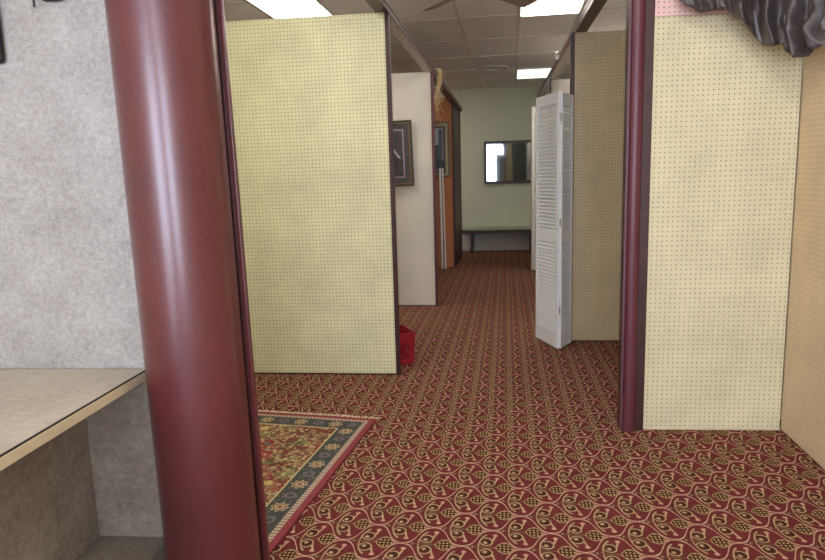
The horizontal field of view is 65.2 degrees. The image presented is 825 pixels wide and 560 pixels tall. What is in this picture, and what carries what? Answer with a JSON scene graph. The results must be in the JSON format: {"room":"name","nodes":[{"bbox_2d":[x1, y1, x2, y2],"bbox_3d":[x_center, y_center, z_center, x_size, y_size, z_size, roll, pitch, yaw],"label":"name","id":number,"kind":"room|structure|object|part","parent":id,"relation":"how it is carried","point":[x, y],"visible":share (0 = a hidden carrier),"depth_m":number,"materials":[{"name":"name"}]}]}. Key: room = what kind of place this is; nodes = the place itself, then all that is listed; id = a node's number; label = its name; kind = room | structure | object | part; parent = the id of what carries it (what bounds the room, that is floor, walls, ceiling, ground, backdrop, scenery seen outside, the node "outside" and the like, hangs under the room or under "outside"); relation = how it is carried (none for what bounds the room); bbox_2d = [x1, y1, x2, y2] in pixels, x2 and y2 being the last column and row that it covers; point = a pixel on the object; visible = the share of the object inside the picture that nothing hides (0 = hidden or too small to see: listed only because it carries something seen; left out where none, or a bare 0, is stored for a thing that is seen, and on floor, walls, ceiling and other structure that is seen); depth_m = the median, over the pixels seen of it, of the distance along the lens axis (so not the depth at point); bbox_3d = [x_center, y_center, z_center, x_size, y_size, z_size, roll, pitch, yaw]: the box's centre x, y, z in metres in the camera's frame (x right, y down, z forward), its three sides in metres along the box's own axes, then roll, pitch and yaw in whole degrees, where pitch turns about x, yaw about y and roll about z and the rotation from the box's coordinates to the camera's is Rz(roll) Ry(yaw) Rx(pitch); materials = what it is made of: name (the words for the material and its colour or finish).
{"room":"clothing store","nodes":[
{"label":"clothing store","id":0,"kind":"room"},
{"bbox_2d":[0,0,144,536],"bbox_3d":[-1.875,-0.350,1.990,2.250,2.988,0.070,-1,9,6],"label":"wall","id":1,"kind":"structure","parent":0,"point":[68,297],"depth_m":1.89,"materials":[{"name":"grey paint"}]},
{"bbox_2d":[0,26,3,63],"bbox_3d":[-1.183,-0.711,1.818,0.045,0.195,0.020,-1,9,6],"label":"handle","id":2,"kind":"object","parent":1,"relation":"attached to","point":[1,43],"visible":1,"depth_m":1.82,"materials":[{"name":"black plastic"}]},
{"bbox_2d":[104,0,269,559],"bbox_3d":[-0.674,-0.361,1.838,0.287,2.990,0.282,-2,9,6],"label":"column","id":3,"kind":"structure","parent":0,"point":[170,60],"depth_m":1.79,"materials":[{"name":"red paint"}]},
{"bbox_2d":[224,0,626,90],"bbox_3d":[0.019,-2.313,4.103,6.100,0.100,17.200,-1,9,6],"label":"ceiling","id":4,"kind":"structure","parent":0,"point":[406,10],"depth_m":7.29,"materials":[{"name":"tile"}]},
{"bbox_2d":[247,0,333,18],"bbox_3d":[-1.130,-2.481,5.783,0.580,0.025,1.060,0,9,9],"label":"recessed light","id":5,"kind":"object","parent":4,"relation":"in","point":[276,9],"visible":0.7,"depth_m":5.92,"materials":[{"name":"white plastic"}]},
{"bbox_2d":[224,0,625,89],"bbox_3d":[-0.184,-2.248,4.039,5.305,0.016,15.984,-1,9,6],"label":"trim","id":6,"kind":"structure","parent":4,"relation":"attached to","point":[245,1],"depth_m":7.51,"materials":[{"name":"metal"}]},
{"bbox_2d":[421,0,537,10],"bbox_3d":[0.419,-2.084,4.180,1.270,0.400,1.215,-1,9,6],"label":"ceiling fan","id":7,"kind":"object","parent":4,"relation":"hanging from","point":[520,3],"visible":1,"depth_m":4.66,"materials":[{"name":"brown wood"}]},
{"bbox_3d":[0.223,-1.984,4.609,0.135,0.038,0.460,-7,10,-29],"label":"blade","id":8,"kind":"part","parent":7,"relation":"part of","materials":[{"name":"brown wood"}]},
{"bbox_3d":[0.713,-1.989,4.552,0.135,0.038,0.460,7,12,42],"label":"blade","id":9,"kind":"part","parent":7,"relation":"part of","materials":[{"name":"brown wood"}]},
{"bbox_2d":[478,65,508,70],"bbox_3d":[1.209,-3.152,9.602,0.460,0.020,0.460,-1,9,6],"label":"ceiling vent","id":10,"kind":"object","parent":4,"relation":"in","point":[490,67],"visible":1,"depth_m":9.54,"materials":[{"name":"metal"}]},
{"bbox_2d":[516,67,551,78],"bbox_3d":[1.938,-3.264,10.186,0.595,0.025,0.930,0,9,9],"label":"recessed light","id":11,"kind":"object","parent":4,"relation":"in","point":[540,72],"visible":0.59,"depth_m":10.06,"materials":[{"name":"white plastic"}]},
{"bbox_2d":[519,0,584,16],"bbox_3d":[1.287,-2.571,5.911,0.595,0.025,1.085,0,9,9],"label":"recessed light","id":12,"kind":"object","parent":4,"relation":"in","point":[541,7],"visible":0.86,"depth_m":6.17,"materials":[{"name":"white plastic"}]},
{"bbox_2d":[434,86,549,250],"bbox_3d":[0.674,-2.051,12.274,5.700,3.000,0.120,0,9,8],"label":"wall","id":13,"kind":"structure","parent":0,"point":[487,114],"depth_m":12.05,"materials":[{"name":"green paint"}]},
{"bbox_2d":[462,234,528,248],"bbox_3d":[0.653,-0.722,12.424,5.200,0.270,0.014,0,9,8],"label":"baseboard","id":14,"kind":"structure","parent":13,"relation":"attached to","point":[510,241],"depth_m":12.28,"materials":[{"name":"white paint"}]},
{"bbox_2d":[484,140,530,183],"bbox_3d":[1.823,-2.190,11.980,0.980,0.780,0.031,-1,9,6],"label":"wall mirror","id":15,"kind":"object","parent":13,"relation":"attached to","point":[504,161],"visible":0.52,"depth_m":11.99,"materials":[{"name":"black mirror"}]},
{"bbox_2d":[255,250,824,559],"bbox_3d":[0.107,0.748,4.586,6.100,0.100,17.200,-1,9,6],"label":"floor","id":16,"kind":"structure","parent":0,"point":[498,441],"depth_m":3.18,"materials":[{"name":"red carpet"}]},
{"bbox_2d":[0,369,165,559],"bbox_3d":[-1.969,0.912,0.836,2.245,0.862,2.606,-1,9,6],"label":"counter","id":17,"kind":"object","parent":16,"relation":"on","point":[77,460],"depth_m":1.89,"materials":[{"name":"beige laminate"}]},
{"bbox_3d":[-1.133,0.913,0.753,0.045,0.838,2.600,-1,9,6],"label":"knee panel","id":18,"kind":"part","parent":17,"relation":"part of","materials":[{"name":"brown laminate"}]},
{"bbox_2d":[0,369,144,453],"bbox_3d":[-2.010,0.499,0.771,2.186,0.024,2.600,-1,9,6],"label":"countertop","id":19,"kind":"structure","parent":17,"relation":"on","point":[31,400],"depth_m":1.73,"materials":[{"name":"beige laminate"}]},
{"bbox_3d":[-0.863,0.549,1.990,0.260,0.513,0.016,-1,9,6],"label":"panel","id":20,"kind":"part","parent":17,"relation":"part of","materials":[{"name":"brown laminate"}]},
{"bbox_2d":[226,12,400,374],"bbox_3d":[-1.427,-0.535,4.650,2.627,2.500,0.067,-1,9,6],"label":"wall","id":21,"kind":"structure","parent":16,"relation":"on","point":[312,96],"depth_m":4.53,"materials":[{"name":"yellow wood"}]},
{"bbox_2d":[258,410,378,553],"bbox_3d":[-1.046,0.953,3.144,1.314,0.009,1.806,1,9,14],"label":"rug","id":22,"kind":"object","parent":16,"relation":"on","point":[300,453],"visible":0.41,"depth_m":3.33,"materials":[{"name":"multicoloured fabric"}]},
{"bbox_2d":[400,324,415,364],"bbox_3d":[-0.221,0.512,4.992,0.432,0.252,0.284,-5,9,-19],"label":"shopping basket","id":23,"kind":"object","parent":16,"relation":"on","point":[407,335],"visible":0.3,"depth_m":4.93,"materials":[{"name":"red plastic"}]},
{"bbox_2d":[391,72,438,305],"bbox_3d":[-1.119,-0.938,7.150,2.767,2.500,0.067,0,9,8],"label":"wall","id":24,"kind":"structure","parent":16,"relation":"on","point":[412,93],"depth_m":6.99,"materials":[{"name":"white paint"}]},
{"bbox_2d":[393,120,413,186],"bbox_3d":[-0.245,-1.343,6.892,0.500,0.690,0.028,-2,9,7],"label":"framed picture","id":25,"kind":"object","parent":24,"relation":"attached to","point":[402,129],"visible":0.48,"depth_m":6.87,"materials":[{"name":"brown wood"}]},
{"bbox_2d":[393,131,403,176],"bbox_3d":[-0.245,-1.343,6.894,0.290,0.480,0.003,-2,9,7],"label":"print","id":26,"kind":"object","parent":25,"relation":"attached to","point":[398,146],"depth_m":6.88},
{"bbox_2d":[438,161,446,268],"bbox_3d":[0.458,-0.990,9.904,0.094,1.655,0.050,-1,9,6],"label":"pole","id":27,"kind":"object","parent":16,"relation":"on","point":[440,163],"visible":1,"depth_m":9.88,"materials":[{"name":"silver metal"}]},
{"bbox_2d":[434,98,454,267],"bbox_3d":[-0.790,-1.454,10.089,2.862,2.585,0.067,-1,9,6],"label":"wall","id":28,"kind":"structure","parent":16,"relation":"on","point":[446,116],"depth_m":9.96,"materials":[{"name":"brown wood"}]},
{"bbox_2d":[435,122,449,176],"bbox_3d":[0.325,-1.977,9.812,0.470,0.820,0.028,-1,9,6],"label":"framed picture","id":29,"kind":"object","parent":28,"relation":"attached to","point":[441,128],"visible":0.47,"depth_m":9.79,"materials":[{"name":"brown wood"}]},
{"bbox_2d":[435,129,442,169],"bbox_3d":[0.326,-1.977,9.814,0.260,0.610,0.003,-1,9,6],"label":"print","id":30,"kind":"object","parent":29,"relation":"attached to","point":[438,132],"depth_m":9.80},
{"bbox_2d":[452,104,462,266],"bbox_3d":[0.720,-1.525,10.537,0.067,2.500,1.192,0,9,9],"label":"wall","id":31,"kind":"structure","parent":16,"relation":"on","point":[455,112],"depth_m":10.43,"materials":[{"name":"brown wood"}]},
{"bbox_2d":[365,0,461,110],"bbox_3d":[0.108,-2.138,6.332,0.102,0.062,9.434,0,9,9],"label":"header beam","id":32,"kind":"structure","parent":31,"relation":"on","point":[397,27],"depth_m":5.31,"materials":[{"name":"brown wood"}]},
{"bbox_2d":[434,68,444,120],"bbox_3d":[0.293,-2.028,7.083,0.134,0.581,0.026,-1,9,6],"label":"garland","id":33,"kind":"object","parent":32,"relation":"hanging from","point":[439,74],"visible":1,"depth_m":7.07},
{"bbox_2d":[462,226,530,252],"bbox_3d":[1.855,-0.756,12.011,1.900,0.458,0.455,0,9,8],"label":"bench","id":34,"kind":"object","parent":16,"relation":"on","point":[493,229],"visible":0.59,"depth_m":11.85,"materials":[{"name":"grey wood"}]},
{"bbox_3d":[1.126,-0.735,12.119,0.045,0.424,0.430,0,9,8],"label":"leg","id":35,"kind":"part","parent":34,"relation":"part of","materials":[{"name":"black plastic"}]},
{"bbox_3d":[2.194,-0.741,11.961,0.045,0.424,0.430,0,9,8],"label":"leg","id":36,"kind":"part","parent":34,"relation":"part of","materials":[{"name":"black plastic"}]},
{"bbox_2d":[531,107,549,269],"bbox_3d":[1.890,-1.325,9.464,0.317,2.348,0.264,-1,9,6],"label":"bifold door","id":37,"kind":"structure","parent":16,"relation":"on","point":[533,109],"depth_m":9.35,"materials":[{"name":"white paint"}]},
{"bbox_2d":[550,79,569,150],"bbox_3d":[2.147,-1.126,7.749,0.985,2.500,0.067,-1,9,6],"label":"wall","id":38,"kind":"structure","parent":16,"relation":"on","point":[563,85],"depth_m":7.59,"materials":[{"name":"white paint"}]},
{"bbox_2d":[570,30,625,341],"bbox_3d":[1.784,-0.720,5.239,1.000,2.500,0.067,-1,9,7],"label":"wall","id":39,"kind":"structure","parent":16,"relation":"on","point":[597,59],"depth_m":5.24,"materials":[{"name":"brown wood"}]},
{"bbox_2d":[536,91,573,348],"bbox_3d":[1.192,-0.475,5.270,0.210,2.016,0.445,-4,9,-13],"label":"bifold door","id":40,"kind":"structure","parent":39,"relation":"in","point":[554,165],"depth_m":5.20,"materials":[{"name":"white paint"}]},
{"bbox_3d":[1.104,-0.471,5.261,0.028,2.016,0.422,-4,9,-13],"label":"door","id":41,"kind":"part","parent":40,"relation":"part of","materials":[{"name":"white paint"}]},
{"bbox_3d":[1.225,-0.454,5.162,0.028,2.006,0.244,4,11,34],"label":"door","id":42,"kind":"part","parent":40,"relation":"part of","materials":[{"name":"white paint"}]},
{"bbox_2d":[536,0,606,97],"bbox_3d":[1.478,-2.179,6.344,0.104,0.062,6.362,-1,9,7],"label":"header beam","id":43,"kind":"structure","parent":39,"relation":"on","point":[593,8],"depth_m":5.09,"materials":[{"name":"brown wood"}]},
{"bbox_2d":[617,0,654,431],"bbox_3d":[1.170,-0.409,3.380,0.126,2.500,0.096,-1,9,6],"label":"post","id":44,"kind":"object","parent":16,"relation":"on","point":[640,14],"visible":1,"depth_m":3.36,"materials":[{"name":"brown wood"}]},
{"bbox_3d":[1.151,-0.403,3.346,0.066,2.498,0.023,-1,9,6],"label":"rounded molding","id":45,"kind":"part","parent":44,"relation":"part of","materials":[{"name":"red paint"}]},
{"bbox_2d":[643,0,802,429],"bbox_3d":[1.590,-0.416,3.345,0.725,2.500,0.039,-1,9,5],"label":"wall","id":46,"kind":"structure","parent":16,"relation":"on","point":[726,103],"depth_m":3.35,"materials":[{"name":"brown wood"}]},
{"bbox_3d":[1.559,-1.486,3.179,0.724,0.333,0.034,-1,9,5],"label":"panel","id":47,"kind":"part","parent":46,"relation":"part of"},
{"bbox_2d":[681,0,824,57],"bbox_3d":[1.598,-1.302,2.929,0.264,0.582,0.729,-9,12,-39],"label":"draped cloth","id":48,"kind":"object","parent":46,"relation":"hanging from","point":[799,25],"visible":1,"depth_m":2.97,"materials":[{"name":"grey fabric"}]},
{"bbox_2d":[780,45,824,470],"bbox_3d":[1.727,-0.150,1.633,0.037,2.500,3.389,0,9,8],"label":"wall","id":49,"kind":"structure","parent":16,"relation":"on","point":[803,403],"depth_m":3.15,"materials":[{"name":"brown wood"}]}
]}

